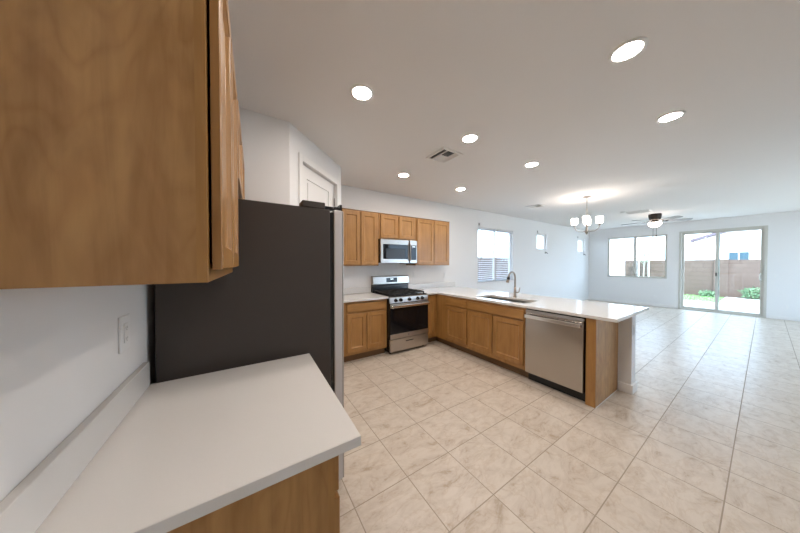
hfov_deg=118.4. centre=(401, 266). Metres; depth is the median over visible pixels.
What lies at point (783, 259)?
wall
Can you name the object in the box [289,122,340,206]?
wall
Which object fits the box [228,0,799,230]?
ceiling
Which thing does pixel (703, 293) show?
shrub
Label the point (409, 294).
cooktop
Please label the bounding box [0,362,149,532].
backsplash
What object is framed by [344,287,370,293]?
backsplash
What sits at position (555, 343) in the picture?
dishwasher
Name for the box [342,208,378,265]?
upper cabinet
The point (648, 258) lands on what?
stake
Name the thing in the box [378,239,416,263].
microwave
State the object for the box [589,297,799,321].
baseboard
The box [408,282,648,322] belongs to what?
countertop
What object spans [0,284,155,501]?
wall
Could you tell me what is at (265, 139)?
wall
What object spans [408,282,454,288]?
backsplash
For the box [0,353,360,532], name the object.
countertop
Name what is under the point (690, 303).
patio
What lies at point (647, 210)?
ceiling vent
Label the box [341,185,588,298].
wall
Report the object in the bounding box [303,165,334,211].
door
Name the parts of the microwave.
control panel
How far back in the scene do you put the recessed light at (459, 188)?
4.13 m
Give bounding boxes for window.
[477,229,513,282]
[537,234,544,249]
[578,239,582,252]
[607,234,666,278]
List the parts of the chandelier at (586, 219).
lamp shade, lamp shade, lamp shade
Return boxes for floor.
[337,299,799,532]
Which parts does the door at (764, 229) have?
fixed panel, sliding panel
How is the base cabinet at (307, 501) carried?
on the floor
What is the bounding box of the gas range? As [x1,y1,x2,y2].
[371,275,429,353]
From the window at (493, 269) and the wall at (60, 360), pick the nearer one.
the wall at (60, 360)
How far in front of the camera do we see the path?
9.34 m
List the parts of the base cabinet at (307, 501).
frame, drawer, door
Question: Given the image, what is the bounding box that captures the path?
[719,297,759,305]
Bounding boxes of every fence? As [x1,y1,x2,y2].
[478,257,507,279]
[625,259,760,298]
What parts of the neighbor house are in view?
pane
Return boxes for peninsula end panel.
[585,318,617,407]
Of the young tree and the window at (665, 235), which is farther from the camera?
the young tree
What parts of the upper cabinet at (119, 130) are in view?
frame, door, door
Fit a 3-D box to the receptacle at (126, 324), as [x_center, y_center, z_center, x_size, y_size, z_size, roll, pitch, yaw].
[-0.976,0.234,0.846,0.003,0.068,0.033,-1,1,-33]
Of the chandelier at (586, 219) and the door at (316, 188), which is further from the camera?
the chandelier at (586, 219)
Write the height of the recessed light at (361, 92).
0.008 m
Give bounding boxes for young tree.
[632,243,655,275]
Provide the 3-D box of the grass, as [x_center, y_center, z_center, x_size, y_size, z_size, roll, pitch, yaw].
[11.899,1.355,11.864,2.870,0.138,4.841,-1,1,-33]
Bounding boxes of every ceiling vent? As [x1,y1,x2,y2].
[426,147,462,163]
[526,204,545,208]
[625,209,651,213]
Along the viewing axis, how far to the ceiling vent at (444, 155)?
2.85 m
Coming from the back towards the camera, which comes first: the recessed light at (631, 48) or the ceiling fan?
the ceiling fan
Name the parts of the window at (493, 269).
sill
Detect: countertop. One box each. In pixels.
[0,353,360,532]
[344,287,388,302]
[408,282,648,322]
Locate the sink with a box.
[482,297,528,302]
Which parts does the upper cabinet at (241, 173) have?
door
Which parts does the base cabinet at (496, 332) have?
door, drawer, door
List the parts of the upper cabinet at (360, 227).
door, trim, door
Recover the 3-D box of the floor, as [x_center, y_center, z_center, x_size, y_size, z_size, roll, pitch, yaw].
[4.300,1.442,3.525,12.038,0.120,6.824,-1,1,-33]
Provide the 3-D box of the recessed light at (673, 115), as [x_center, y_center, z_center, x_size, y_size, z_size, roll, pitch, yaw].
[2.367,-1.318,2.101,0.180,0.008,0.180,-1,1,-33]
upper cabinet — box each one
[0,0,238,288]
[237,100,244,198]
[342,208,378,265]
[378,213,415,240]
[406,217,448,264]
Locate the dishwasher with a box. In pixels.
[524,308,585,401]
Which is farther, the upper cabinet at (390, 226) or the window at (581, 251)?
the window at (581, 251)
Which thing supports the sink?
in the countertop at (610, 312)
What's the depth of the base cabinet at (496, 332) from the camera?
3.25 m
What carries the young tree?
on the grass
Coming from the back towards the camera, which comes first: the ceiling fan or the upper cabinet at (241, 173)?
the ceiling fan
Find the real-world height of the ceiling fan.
0.645 m
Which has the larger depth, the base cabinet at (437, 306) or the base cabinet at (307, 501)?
the base cabinet at (437, 306)
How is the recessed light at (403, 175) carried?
in the ceiling
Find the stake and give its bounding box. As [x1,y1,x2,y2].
[648,258,649,276]
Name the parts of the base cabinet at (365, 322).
door, drawer, door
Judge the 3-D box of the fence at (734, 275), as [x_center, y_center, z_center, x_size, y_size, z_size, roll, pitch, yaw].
[15.904,0.580,8.763,0.320,1.790,15.200,-1,1,-33]
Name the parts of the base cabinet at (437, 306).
door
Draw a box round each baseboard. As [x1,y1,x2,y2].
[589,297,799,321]
[618,381,636,394]
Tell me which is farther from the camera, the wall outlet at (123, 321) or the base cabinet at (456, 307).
the base cabinet at (456, 307)
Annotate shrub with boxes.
[698,290,714,296]
[738,286,759,299]
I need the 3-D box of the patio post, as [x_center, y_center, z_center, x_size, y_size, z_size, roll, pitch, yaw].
[9.115,-0.237,10.261,0.500,3.160,0.630,-1,1,-33]
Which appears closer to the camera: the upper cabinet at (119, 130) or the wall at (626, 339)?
the upper cabinet at (119, 130)
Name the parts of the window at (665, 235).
sill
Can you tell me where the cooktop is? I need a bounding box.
[371,292,426,297]
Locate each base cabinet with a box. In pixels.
[167,455,339,532]
[344,299,386,361]
[427,294,448,344]
[446,295,470,353]
[468,299,527,377]
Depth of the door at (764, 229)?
6.89 m
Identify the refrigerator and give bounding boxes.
[154,199,343,479]
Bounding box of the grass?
[684,294,723,301]
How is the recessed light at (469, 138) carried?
in the ceiling
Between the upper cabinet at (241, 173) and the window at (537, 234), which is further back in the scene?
the window at (537, 234)
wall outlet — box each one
[118,313,130,353]
[633,324,635,334]
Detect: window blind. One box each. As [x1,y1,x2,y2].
[478,227,495,281]
[495,230,511,280]
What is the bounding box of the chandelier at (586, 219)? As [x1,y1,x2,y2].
[571,196,602,234]
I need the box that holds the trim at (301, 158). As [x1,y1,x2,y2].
[298,152,338,205]
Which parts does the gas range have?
oven door, storage drawer, control panel, handle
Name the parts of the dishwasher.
handle, toe panel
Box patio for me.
[684,300,759,313]
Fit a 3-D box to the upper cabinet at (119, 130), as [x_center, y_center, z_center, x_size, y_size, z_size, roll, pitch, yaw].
[-0.742,-0.404,0.775,0.316,0.872,0.742,-1,1,-32]
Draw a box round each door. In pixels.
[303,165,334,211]
[678,225,767,317]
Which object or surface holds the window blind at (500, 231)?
attached to the window at (493, 269)
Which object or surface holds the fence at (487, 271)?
on the yard
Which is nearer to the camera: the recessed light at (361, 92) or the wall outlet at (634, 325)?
the recessed light at (361, 92)
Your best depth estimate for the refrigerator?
1.29 m
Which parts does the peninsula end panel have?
panel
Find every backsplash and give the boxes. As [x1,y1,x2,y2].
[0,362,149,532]
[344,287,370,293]
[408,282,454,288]
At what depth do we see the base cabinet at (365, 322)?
3.54 m
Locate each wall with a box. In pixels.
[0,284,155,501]
[239,107,289,204]
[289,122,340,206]
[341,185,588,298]
[588,211,799,317]
[617,315,635,388]
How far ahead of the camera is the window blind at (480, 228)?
5.94 m
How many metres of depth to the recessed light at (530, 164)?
3.10 m
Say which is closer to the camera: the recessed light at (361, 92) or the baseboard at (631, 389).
the recessed light at (361, 92)
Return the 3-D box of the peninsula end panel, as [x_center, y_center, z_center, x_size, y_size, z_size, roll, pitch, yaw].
[2.161,0.954,2.559,0.645,0.883,0.090,-1,1,-33]
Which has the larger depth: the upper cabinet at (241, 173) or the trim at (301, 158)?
the trim at (301, 158)
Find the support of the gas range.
on the floor
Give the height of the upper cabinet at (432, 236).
0.882 m
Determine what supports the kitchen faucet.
on the countertop at (610, 312)
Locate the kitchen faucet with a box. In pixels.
[506,271,519,296]
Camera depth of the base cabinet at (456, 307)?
3.87 m
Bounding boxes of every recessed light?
[350,84,373,100]
[398,173,409,177]
[455,187,465,190]
[461,134,478,142]
[524,161,539,166]
[608,37,648,63]
[656,110,685,122]
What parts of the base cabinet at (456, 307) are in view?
drawer, door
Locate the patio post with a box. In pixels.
[610,239,624,275]
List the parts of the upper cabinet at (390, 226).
door, door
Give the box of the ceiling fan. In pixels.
[622,213,692,238]
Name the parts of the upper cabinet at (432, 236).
door, door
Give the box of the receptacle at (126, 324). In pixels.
[124,322,128,342]
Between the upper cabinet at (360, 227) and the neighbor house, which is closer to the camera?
the upper cabinet at (360, 227)
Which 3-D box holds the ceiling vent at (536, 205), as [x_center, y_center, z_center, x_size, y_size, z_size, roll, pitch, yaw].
[3.034,-1.364,5.402,0.300,0.012,0.320,-1,1,-33]
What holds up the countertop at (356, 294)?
on the base cabinet at (365, 322)
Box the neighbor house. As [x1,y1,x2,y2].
[690,230,760,259]
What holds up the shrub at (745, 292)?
on the path
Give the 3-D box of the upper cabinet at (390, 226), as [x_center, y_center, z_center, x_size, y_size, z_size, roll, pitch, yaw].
[-0.140,-0.688,4.293,0.762,0.432,0.335,-1,1,-33]
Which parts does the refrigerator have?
door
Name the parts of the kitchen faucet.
spout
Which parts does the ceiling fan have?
lamp shade, blade, blade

